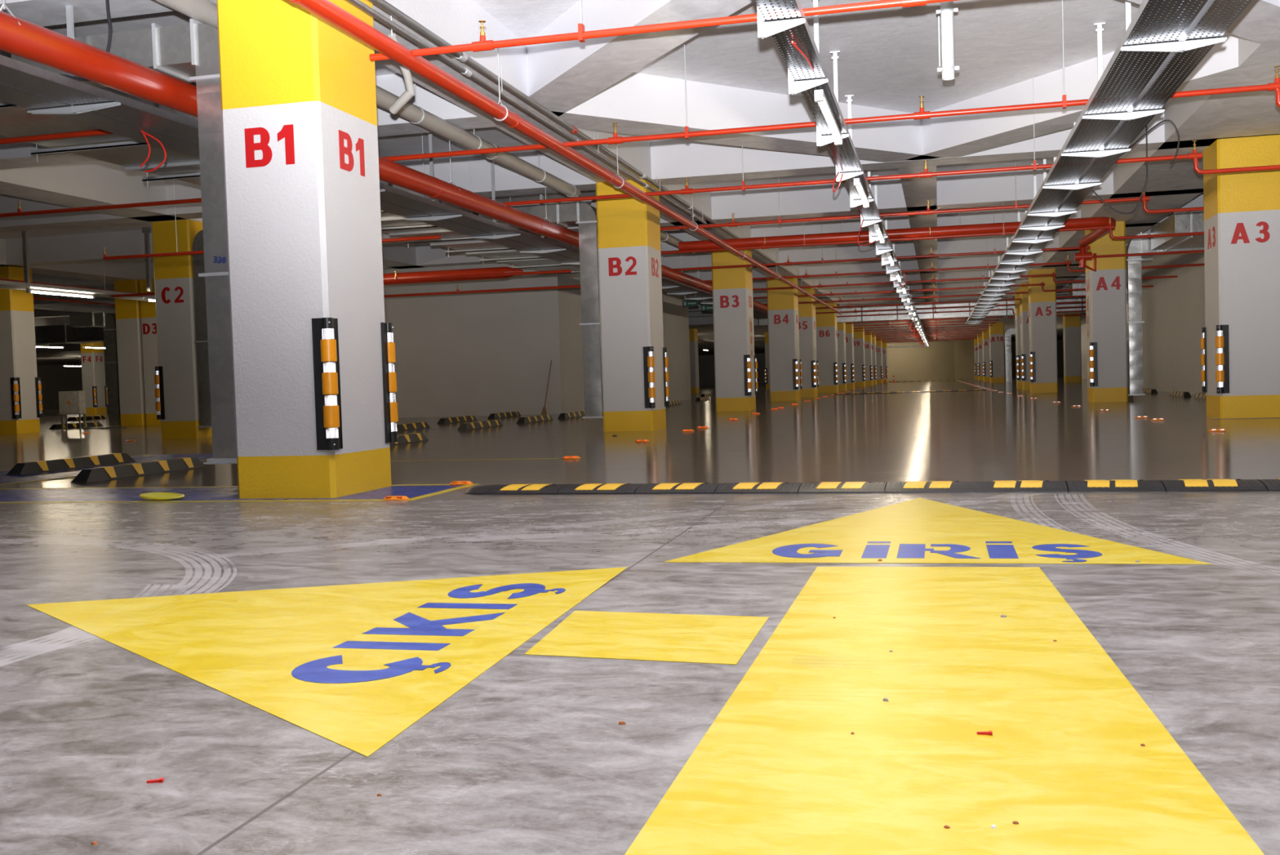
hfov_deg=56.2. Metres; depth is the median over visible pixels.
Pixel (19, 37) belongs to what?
pipe
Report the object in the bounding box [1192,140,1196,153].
sprinkler
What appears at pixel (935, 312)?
pipe
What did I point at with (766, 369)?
guard
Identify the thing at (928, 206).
sprinkler
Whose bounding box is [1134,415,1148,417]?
stud
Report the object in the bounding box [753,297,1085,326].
ceiling beam
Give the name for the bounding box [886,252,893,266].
lamp
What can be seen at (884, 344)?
concrete pillar
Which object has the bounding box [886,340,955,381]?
wall
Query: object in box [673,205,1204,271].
pipe
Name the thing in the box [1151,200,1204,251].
air duct
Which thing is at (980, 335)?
pipe
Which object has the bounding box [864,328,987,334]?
pipe
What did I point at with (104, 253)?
sprinkler head
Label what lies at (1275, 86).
pipe
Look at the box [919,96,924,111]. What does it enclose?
sprinkler
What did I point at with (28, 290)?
lamp
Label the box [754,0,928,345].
cable tray
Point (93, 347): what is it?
lamp
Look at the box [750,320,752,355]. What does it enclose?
print
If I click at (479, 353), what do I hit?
wall
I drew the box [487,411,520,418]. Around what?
wheel stop
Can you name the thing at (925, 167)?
sprinkler
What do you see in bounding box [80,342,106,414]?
concrete pillar
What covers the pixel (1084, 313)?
pipe
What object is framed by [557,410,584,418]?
wheel stop
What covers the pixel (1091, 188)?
cable
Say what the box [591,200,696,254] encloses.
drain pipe
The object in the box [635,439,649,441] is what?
stud
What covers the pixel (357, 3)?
conduit
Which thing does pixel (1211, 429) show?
stud
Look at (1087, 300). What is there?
print
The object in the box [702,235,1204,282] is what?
pipe
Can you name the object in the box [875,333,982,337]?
pipe
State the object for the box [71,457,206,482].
wheel stop
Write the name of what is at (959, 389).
hump
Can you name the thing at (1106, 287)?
concrete pillar
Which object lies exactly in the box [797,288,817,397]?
concrete pillar
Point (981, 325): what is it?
pipe
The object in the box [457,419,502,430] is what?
wheel stop
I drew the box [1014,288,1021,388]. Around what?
concrete pillar
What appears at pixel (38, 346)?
lamp
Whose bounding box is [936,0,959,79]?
lamp
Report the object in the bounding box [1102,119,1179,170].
hanging cable
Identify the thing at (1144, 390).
wheel stop
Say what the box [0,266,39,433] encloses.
concrete pillar
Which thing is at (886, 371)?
guard
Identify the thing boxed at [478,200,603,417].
air duct
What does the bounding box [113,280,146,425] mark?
concrete pillar
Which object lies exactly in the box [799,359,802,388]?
guard
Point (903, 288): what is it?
lamp
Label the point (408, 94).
drain pipe
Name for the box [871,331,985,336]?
pipe
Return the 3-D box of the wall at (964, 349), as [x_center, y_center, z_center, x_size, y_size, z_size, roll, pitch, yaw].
[25.750,-5.318,93.403,2.400,3.100,8.000,-1,2,14]
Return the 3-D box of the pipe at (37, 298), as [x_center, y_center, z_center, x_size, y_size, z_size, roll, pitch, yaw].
[-12.932,-3.594,31.428,0.050,0.954,17.005,-1,2,13]
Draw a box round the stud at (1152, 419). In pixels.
[1150,417,1164,420]
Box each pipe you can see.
[0,0,767,311]
[0,49,580,278]
[0,127,135,144]
[0,197,201,217]
[0,262,135,293]
[33,282,115,306]
[102,179,441,260]
[111,269,571,297]
[154,0,580,197]
[288,0,841,314]
[368,0,959,61]
[382,0,1279,160]
[382,266,523,284]
[383,284,580,297]
[387,14,414,114]
[501,76,1279,205]
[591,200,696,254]
[660,160,1204,230]
[661,216,1204,253]
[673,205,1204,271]
[678,215,1115,271]
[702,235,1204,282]
[752,257,1177,290]
[752,276,1153,298]
[764,271,1085,305]
[815,287,1085,308]
[815,295,1085,313]
[836,295,1085,316]
[845,315,1003,324]
[853,319,999,326]
[853,322,995,328]
[853,324,992,331]
[864,327,989,333]
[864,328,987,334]
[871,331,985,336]
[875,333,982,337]
[875,335,980,340]
[878,334,982,338]
[882,338,976,342]
[883,337,977,341]
[1008,313,1086,318]
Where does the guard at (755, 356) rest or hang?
attached to the concrete pillar at (732, 287)
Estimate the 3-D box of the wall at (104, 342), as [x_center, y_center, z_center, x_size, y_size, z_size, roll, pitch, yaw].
[-22.388,-3.200,67.336,4.000,3.900,20.000,-1,2,14]
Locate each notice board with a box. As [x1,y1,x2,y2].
[749,317,752,358]
[1086,294,1089,339]
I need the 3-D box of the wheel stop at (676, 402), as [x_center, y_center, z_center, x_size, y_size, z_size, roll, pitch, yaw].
[0.900,-0.677,32.887,0.156,0.103,1.650,-1,2,14]
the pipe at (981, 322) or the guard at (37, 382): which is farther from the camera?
the pipe at (981, 322)
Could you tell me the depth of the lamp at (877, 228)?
16.66 m
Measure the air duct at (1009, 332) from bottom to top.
2.837 m
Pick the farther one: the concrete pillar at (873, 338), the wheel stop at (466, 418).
the concrete pillar at (873, 338)
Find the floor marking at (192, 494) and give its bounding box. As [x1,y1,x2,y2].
[0,483,479,502]
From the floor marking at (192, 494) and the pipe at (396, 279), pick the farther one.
the pipe at (396, 279)
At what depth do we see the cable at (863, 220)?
15.80 m
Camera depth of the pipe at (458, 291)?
22.05 m
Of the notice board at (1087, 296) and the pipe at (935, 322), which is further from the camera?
the pipe at (935, 322)
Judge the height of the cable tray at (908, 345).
0.470 m
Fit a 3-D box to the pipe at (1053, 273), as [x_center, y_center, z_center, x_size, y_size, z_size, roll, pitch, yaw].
[8.334,-4.051,29.405,12.950,1.204,0.065,-1,2,14]
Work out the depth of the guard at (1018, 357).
41.20 m
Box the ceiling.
[0,0,1279,364]
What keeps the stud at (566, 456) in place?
on the floor
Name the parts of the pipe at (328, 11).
hanger rod, hanger rod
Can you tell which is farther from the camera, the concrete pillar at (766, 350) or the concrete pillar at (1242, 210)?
the concrete pillar at (766, 350)
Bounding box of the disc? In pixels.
[139,492,184,499]
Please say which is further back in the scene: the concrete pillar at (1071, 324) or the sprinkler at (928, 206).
the concrete pillar at (1071, 324)
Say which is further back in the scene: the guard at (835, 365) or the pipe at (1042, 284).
the guard at (835, 365)
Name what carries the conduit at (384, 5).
hanging from the ceiling
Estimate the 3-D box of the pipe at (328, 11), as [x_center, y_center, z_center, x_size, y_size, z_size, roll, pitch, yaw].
[2.107,-3.397,22.786,0.134,0.587,42.500,-1,2,14]
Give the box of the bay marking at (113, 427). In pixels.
[82,426,126,428]
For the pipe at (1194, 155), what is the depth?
13.66 m
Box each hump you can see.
[464,478,1279,494]
[833,389,986,394]
[891,379,955,382]
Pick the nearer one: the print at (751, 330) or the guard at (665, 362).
the guard at (665, 362)
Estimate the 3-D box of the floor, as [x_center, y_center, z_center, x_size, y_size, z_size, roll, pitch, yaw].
[-8.380,-1.299,61.352,78.000,0.300,135.000,-1,2,14]
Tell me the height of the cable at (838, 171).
0.231 m
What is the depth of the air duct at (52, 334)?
34.43 m
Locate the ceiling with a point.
(888, 60)
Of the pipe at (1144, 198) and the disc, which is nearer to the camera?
the disc
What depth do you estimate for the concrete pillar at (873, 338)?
74.10 m
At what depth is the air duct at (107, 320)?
28.57 m
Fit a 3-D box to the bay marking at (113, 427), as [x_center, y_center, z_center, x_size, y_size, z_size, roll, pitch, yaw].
[-11.942,0.017,26.484,1.221,0.026,0.353,-1,2,19]
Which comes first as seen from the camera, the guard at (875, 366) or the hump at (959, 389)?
the hump at (959, 389)
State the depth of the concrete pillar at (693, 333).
58.46 m
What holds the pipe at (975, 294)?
hanging from the ceiling
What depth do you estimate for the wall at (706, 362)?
126.51 m
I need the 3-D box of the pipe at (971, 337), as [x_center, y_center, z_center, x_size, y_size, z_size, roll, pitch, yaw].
[19.578,-6.232,84.376,8.150,0.225,0.065,-1,2,14]
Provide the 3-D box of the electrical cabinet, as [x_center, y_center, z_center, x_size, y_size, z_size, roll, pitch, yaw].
[-12.767,-0.394,26.997,0.580,0.850,0.222,-1,2,14]
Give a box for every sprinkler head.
[17,200,21,212]
[102,247,106,257]
[478,20,485,41]
[612,122,617,137]
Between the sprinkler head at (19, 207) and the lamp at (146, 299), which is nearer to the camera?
the sprinkler head at (19, 207)
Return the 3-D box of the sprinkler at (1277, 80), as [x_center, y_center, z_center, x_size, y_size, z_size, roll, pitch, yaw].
[5.210,-2.877,9.811,0.048,0.147,0.046,-1,2,14]
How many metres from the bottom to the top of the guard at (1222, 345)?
0.840 m
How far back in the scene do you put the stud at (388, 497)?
7.38 m
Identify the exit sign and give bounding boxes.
[682,299,698,306]
[701,304,712,311]
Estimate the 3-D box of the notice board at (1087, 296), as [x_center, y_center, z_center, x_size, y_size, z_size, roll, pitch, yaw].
[8.740,-2.144,23.409,0.008,0.850,0.320,-1,2,14]
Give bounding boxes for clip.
[146,777,164,782]
[977,730,992,735]
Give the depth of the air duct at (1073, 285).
36.61 m
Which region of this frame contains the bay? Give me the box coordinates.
[0,453,213,484]
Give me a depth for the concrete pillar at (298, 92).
7.74 m
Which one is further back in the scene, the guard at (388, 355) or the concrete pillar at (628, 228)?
the concrete pillar at (628, 228)
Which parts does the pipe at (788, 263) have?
hanger rod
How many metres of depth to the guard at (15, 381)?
24.56 m
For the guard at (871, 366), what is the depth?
69.61 m
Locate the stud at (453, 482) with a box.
[448,480,473,484]
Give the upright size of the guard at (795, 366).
0.840 m
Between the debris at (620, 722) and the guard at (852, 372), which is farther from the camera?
the guard at (852, 372)
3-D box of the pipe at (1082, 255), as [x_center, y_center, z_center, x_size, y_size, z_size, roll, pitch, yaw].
[4.599,-3.493,21.908,7.424,1.481,2.580,-1,2,14]
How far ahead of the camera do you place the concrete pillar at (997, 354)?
62.26 m
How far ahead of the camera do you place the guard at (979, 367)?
81.72 m
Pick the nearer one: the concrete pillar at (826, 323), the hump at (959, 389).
the hump at (959, 389)
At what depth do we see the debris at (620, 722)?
2.41 m
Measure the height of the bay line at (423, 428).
0.002 m
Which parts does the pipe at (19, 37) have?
hanger rod, hanger rod, hanger rod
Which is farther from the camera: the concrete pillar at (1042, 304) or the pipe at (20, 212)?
the concrete pillar at (1042, 304)
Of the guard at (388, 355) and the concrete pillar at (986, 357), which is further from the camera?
the concrete pillar at (986, 357)
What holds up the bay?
on the floor
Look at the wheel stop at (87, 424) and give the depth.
27.95 m
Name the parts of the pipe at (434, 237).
hanger rod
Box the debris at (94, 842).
[90,840,97,844]
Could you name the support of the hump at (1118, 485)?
on the floor
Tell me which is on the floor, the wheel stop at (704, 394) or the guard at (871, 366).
the wheel stop at (704, 394)
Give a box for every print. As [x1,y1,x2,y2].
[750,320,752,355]
[1086,298,1088,336]
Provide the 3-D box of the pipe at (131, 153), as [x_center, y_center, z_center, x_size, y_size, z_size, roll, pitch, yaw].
[-3.878,-3.156,14.386,1.820,1.040,24.300,-1,2,14]
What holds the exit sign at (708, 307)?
hanging from the cable tray at (106, 104)
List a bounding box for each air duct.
[10,18,236,464]
[35,300,105,345]
[69,311,120,426]
[192,230,211,427]
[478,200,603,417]
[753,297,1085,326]
[1004,328,1015,382]
[1068,276,1085,298]
[1125,231,1204,395]
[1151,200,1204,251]
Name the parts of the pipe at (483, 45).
hanger rod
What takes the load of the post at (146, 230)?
hanging from the ceiling
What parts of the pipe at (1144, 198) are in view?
hanger rod, hanger rod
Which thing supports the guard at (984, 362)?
attached to the concrete pillar at (986, 357)
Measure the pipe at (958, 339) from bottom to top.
0.225 m
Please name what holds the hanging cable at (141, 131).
hanging from the cable tray at (106, 104)
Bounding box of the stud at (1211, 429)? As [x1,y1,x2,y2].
[1208,428,1226,431]
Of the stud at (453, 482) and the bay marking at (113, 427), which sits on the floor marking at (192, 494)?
the stud at (453, 482)
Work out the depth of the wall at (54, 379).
86.82 m
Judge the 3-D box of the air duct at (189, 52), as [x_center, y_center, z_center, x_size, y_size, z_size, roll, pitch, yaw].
[-3.510,-1.268,8.595,1.870,3.050,0.480,-1,2,14]
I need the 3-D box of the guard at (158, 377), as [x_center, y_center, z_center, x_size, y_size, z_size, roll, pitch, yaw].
[-7.619,-0.547,19.007,0.121,0.840,0.168,-3,3,-31]
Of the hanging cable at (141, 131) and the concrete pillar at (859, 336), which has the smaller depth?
the hanging cable at (141, 131)
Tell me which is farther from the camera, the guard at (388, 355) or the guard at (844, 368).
the guard at (844, 368)
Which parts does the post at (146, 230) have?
plate, post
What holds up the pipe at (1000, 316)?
hanging from the ceiling
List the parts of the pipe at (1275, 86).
hanger rod, hanger rod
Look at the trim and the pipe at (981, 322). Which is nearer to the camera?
the trim
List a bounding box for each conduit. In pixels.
[346,0,706,224]
[368,0,788,271]
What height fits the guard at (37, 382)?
0.840 m
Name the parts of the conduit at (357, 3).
hanger rod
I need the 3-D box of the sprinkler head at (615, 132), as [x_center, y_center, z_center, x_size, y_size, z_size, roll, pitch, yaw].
[-0.231,-2.762,11.174,0.048,0.147,0.046,-1,2,14]
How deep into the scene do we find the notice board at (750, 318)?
25.03 m
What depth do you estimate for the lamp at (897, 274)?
24.22 m
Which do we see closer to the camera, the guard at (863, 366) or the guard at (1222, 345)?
the guard at (1222, 345)
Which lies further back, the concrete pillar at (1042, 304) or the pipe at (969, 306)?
the pipe at (969, 306)
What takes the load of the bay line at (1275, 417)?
on the floor
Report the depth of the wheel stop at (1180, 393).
25.22 m
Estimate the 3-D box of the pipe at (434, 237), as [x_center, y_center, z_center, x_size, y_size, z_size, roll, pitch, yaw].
[-5.197,-3.093,16.575,5.204,1.274,0.048,-1,2,14]
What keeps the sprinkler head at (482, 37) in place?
attached to the pipe at (483, 45)
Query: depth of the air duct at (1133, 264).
23.06 m
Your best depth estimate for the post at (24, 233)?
21.34 m
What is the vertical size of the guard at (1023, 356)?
0.840 m
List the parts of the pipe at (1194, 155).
hanger rod, hanger rod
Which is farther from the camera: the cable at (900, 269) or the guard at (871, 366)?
the guard at (871, 366)
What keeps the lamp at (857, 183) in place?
attached to the cable tray at (766, 27)
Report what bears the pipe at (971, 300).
hanging from the ceiling
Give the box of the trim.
[1199,253,1205,392]
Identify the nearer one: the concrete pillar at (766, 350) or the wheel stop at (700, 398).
the wheel stop at (700, 398)
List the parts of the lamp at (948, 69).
rod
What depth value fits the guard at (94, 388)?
49.02 m
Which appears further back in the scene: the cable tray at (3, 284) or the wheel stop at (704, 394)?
the wheel stop at (704, 394)
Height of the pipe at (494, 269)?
1.410 m
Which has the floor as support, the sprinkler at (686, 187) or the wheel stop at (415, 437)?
the wheel stop at (415, 437)
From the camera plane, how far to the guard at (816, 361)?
38.49 m
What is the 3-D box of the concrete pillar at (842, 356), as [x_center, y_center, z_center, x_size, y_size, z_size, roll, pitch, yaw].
[8.214,-3.248,50.362,0.805,3.420,0.905,-1,2,14]
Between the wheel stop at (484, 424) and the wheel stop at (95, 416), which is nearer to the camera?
the wheel stop at (484, 424)
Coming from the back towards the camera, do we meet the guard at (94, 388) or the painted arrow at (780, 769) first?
the guard at (94, 388)
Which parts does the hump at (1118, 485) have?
yellow panel, yellow panel, yellow panel, yellow panel, yellow panel, yellow panel, yellow panel, yellow panel, yellow panel, yellow panel, yellow panel, yellow panel, yellow panel, yellow panel, yellow panel, yellow panel, yellow panel, yellow panel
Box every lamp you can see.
[26,288,94,297]
[35,322,64,347]
[62,364,81,366]
[82,346,105,348]
[144,297,155,301]
[813,89,842,145]
[853,177,869,208]
[874,224,884,243]
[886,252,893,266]
[894,271,901,281]
[901,285,906,293]
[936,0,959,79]
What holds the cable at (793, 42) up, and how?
hanging from the cable tray at (766, 27)
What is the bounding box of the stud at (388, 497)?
[382,495,409,500]
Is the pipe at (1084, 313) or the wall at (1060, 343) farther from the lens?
the wall at (1060, 343)
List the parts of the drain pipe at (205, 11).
hanger rod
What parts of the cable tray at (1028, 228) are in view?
support arm, support arm, support arm, support arm, support arm, hanger post, support arm, support arm, support arm, support arm, hanger post, support arm, support arm, support arm, support arm, support arm, hanger post, support arm, support arm, hanger post, support arm, hanger post, rail, support arm, support arm, support arm, support arm, rail, hanger post, support arm, support arm, hanger post, support arm, support arm, hanger post, support arm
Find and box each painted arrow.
[26,566,768,756]
[624,497,1264,854]
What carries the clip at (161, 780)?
on the floor
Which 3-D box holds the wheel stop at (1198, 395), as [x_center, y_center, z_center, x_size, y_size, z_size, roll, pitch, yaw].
[10.943,-0.609,23.164,0.156,0.103,1.650,-1,2,14]
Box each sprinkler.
[684,177,688,189]
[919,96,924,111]
[924,160,928,172]
[926,200,929,210]
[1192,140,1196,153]
[1274,65,1279,83]
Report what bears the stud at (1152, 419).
on the floor
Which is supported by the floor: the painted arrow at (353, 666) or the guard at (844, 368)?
the painted arrow at (353, 666)
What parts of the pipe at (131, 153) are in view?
hanger rod, hanger rod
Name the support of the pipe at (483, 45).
hanging from the ceiling
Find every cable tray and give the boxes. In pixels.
[0,5,767,318]
[0,280,155,302]
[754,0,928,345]
[887,345,928,347]
[965,0,1252,324]
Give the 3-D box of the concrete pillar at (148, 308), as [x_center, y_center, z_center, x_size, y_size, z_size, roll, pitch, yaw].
[-11.240,-1.789,28.561,0.760,3.420,0.905,-1,2,14]
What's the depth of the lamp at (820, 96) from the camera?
8.99 m
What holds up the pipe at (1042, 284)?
hanging from the ceiling
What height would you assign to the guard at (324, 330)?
0.840 m
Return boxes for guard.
[10,377,22,418]
[35,377,42,417]
[92,386,97,406]
[104,386,107,406]
[154,365,164,419]
[311,317,342,449]
[380,322,398,442]
[643,346,655,408]
[662,347,669,406]
[743,354,751,395]
[754,355,758,395]
[764,368,767,383]
[792,359,798,389]
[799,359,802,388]
[810,360,816,386]
[816,360,818,386]
[833,362,837,384]
[842,363,846,382]
[850,363,854,382]
[862,364,865,380]
[870,364,872,379]
[874,365,876,379]
[880,366,883,378]
[885,366,888,377]
[977,363,980,375]
[982,361,985,376]
[989,360,992,377]
[1016,355,1021,379]
[1021,354,1026,380]
[1029,351,1035,382]
[1088,342,1097,386]
[1200,327,1207,391]
[1215,324,1229,393]
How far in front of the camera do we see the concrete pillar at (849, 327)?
54.64 m
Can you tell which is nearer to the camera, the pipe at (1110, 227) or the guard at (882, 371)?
the pipe at (1110, 227)
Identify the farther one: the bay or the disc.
the bay
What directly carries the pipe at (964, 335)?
hanging from the ceiling
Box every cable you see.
[40,0,111,83]
[139,133,151,167]
[140,129,166,172]
[791,40,813,70]
[832,171,843,192]
[857,219,875,245]
[897,269,906,285]
[1089,125,1147,213]
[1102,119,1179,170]
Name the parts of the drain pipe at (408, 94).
hanger rod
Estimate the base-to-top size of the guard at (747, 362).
0.840 m
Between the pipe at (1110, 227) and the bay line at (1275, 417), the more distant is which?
the pipe at (1110, 227)
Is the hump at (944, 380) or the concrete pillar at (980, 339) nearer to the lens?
the concrete pillar at (980, 339)
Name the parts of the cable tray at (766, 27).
hanger post, support arm, hanger post, support arm, hanger post, support arm, hanger post, hanger post, support arm, support arm, hanger post, support arm, hanger post, support arm, support arm, hanger post, support arm, support arm, hanger post, support arm, support arm, support arm, support arm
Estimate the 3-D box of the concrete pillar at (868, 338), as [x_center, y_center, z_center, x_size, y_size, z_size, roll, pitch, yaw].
[13.150,-4.025,70.141,0.805,3.120,0.905,-1,2,14]
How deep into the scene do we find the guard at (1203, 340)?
15.59 m
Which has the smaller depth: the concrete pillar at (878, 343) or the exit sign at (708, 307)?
the exit sign at (708, 307)
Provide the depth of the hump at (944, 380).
85.44 m
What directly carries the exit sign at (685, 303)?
hanging from the cable tray at (106, 104)
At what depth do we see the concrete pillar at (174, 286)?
18.88 m
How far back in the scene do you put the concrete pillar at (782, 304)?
33.17 m
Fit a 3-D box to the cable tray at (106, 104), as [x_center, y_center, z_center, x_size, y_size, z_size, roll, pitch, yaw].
[-0.482,-3.479,22.397,0.730,1.252,40.500,-1,2,14]
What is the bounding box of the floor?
[0,374,1279,854]
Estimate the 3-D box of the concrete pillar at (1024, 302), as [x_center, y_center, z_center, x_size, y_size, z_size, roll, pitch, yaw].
[12.677,-2.932,38.739,0.706,3.420,0.906,-1,2,14]
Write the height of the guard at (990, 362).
0.840 m
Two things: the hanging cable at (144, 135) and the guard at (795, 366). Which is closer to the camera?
the hanging cable at (144, 135)
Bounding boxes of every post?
[22,230,30,283]
[142,226,151,291]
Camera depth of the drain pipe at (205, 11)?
12.04 m
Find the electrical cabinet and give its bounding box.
[57,390,87,429]
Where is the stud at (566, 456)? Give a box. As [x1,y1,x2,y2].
[562,455,580,458]
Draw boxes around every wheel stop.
[6,453,135,475]
[48,422,103,429]
[66,415,106,420]
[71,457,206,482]
[389,432,428,444]
[396,422,430,431]
[437,415,477,423]
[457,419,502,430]
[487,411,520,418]
[515,414,553,423]
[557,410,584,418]
[668,400,681,404]
[695,396,709,400]
[700,393,712,396]
[1142,388,1157,393]
[1168,391,1191,396]
[1194,392,1206,399]
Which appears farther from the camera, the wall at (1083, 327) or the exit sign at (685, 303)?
the wall at (1083, 327)
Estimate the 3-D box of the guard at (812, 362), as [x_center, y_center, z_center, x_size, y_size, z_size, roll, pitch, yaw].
[5.471,-1.684,37.664,0.168,0.840,0.121,-3,3,-31]
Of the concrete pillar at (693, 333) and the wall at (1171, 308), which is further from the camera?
the concrete pillar at (693, 333)
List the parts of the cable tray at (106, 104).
support arm, hanger post, support arm, support arm, hanger post, support arm, support arm, hanger post, support arm, support arm, hanger post, support arm, support arm, hanger post, support arm, support arm, hanger post, support arm, support arm, support arm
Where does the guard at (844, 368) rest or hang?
attached to the concrete pillar at (842, 356)
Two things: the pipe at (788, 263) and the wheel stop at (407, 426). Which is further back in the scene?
the pipe at (788, 263)
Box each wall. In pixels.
[36,364,82,408]
[103,342,108,411]
[382,262,691,417]
[697,353,765,385]
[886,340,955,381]
[954,339,974,378]
[1004,339,1063,377]
[1080,323,1087,378]
[1141,253,1200,394]
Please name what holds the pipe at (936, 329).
hanging from the ceiling
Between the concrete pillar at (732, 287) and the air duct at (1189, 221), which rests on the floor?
the concrete pillar at (732, 287)
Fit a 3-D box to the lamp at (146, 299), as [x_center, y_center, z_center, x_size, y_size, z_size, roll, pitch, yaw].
[-9.640,-2.593,24.722,0.060,0.074,1.710,-1,2,14]
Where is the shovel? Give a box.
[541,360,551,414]
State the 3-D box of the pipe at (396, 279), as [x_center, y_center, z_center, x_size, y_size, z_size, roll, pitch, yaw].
[-5.182,-3.110,19.924,8.400,1.504,0.048,-1,2,14]
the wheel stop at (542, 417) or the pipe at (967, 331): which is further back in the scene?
the pipe at (967, 331)
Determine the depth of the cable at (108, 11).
7.97 m
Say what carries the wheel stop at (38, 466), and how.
on the bay
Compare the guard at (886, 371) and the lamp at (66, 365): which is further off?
the guard at (886, 371)
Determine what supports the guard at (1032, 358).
attached to the concrete pillar at (1042, 304)
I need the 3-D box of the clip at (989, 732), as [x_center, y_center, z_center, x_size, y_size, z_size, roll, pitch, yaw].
[0.652,0.577,2.269,0.028,0.006,0.010,-1,2,14]
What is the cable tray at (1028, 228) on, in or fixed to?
hanging from the ceiling
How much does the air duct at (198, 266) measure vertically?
3.107 m
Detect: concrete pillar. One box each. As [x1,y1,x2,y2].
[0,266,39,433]
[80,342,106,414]
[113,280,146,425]
[139,278,160,425]
[151,219,212,439]
[216,0,391,498]
[595,179,666,431]
[688,328,699,392]
[711,248,755,411]
[764,332,769,388]
[766,277,800,400]
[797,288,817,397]
[815,302,838,392]
[836,322,847,391]
[845,323,854,389]
[853,326,865,386]
[864,331,872,385]
[871,334,876,384]
[875,337,883,382]
[881,340,888,382]
[973,337,977,379]
[977,333,983,379]
[982,328,990,381]
[989,322,1004,382]
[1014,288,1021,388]
[1019,282,1030,390]
[1027,268,1057,392]
[1062,313,1081,382]
[1084,221,1128,402]
[1203,134,1279,417]
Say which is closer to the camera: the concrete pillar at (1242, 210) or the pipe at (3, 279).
the concrete pillar at (1242, 210)
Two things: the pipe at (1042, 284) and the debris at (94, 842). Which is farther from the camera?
the pipe at (1042, 284)
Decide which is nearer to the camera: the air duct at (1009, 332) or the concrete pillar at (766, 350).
the air duct at (1009, 332)
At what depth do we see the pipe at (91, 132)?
10.13 m
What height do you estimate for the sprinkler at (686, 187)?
0.147 m
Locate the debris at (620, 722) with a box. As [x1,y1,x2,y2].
[618,720,626,724]
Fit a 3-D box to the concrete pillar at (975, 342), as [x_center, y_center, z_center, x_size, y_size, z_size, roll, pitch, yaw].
[25.446,-5.182,89.923,0.705,3.120,0.905,-1,2,14]
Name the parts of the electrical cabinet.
cabinet door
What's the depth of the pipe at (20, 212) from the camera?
14.03 m
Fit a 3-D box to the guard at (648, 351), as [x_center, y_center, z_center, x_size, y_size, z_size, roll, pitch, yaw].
[0.150,-0.687,16.413,0.168,0.840,0.121,-3,3,-31]
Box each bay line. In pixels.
[408,428,435,430]
[1210,417,1279,419]

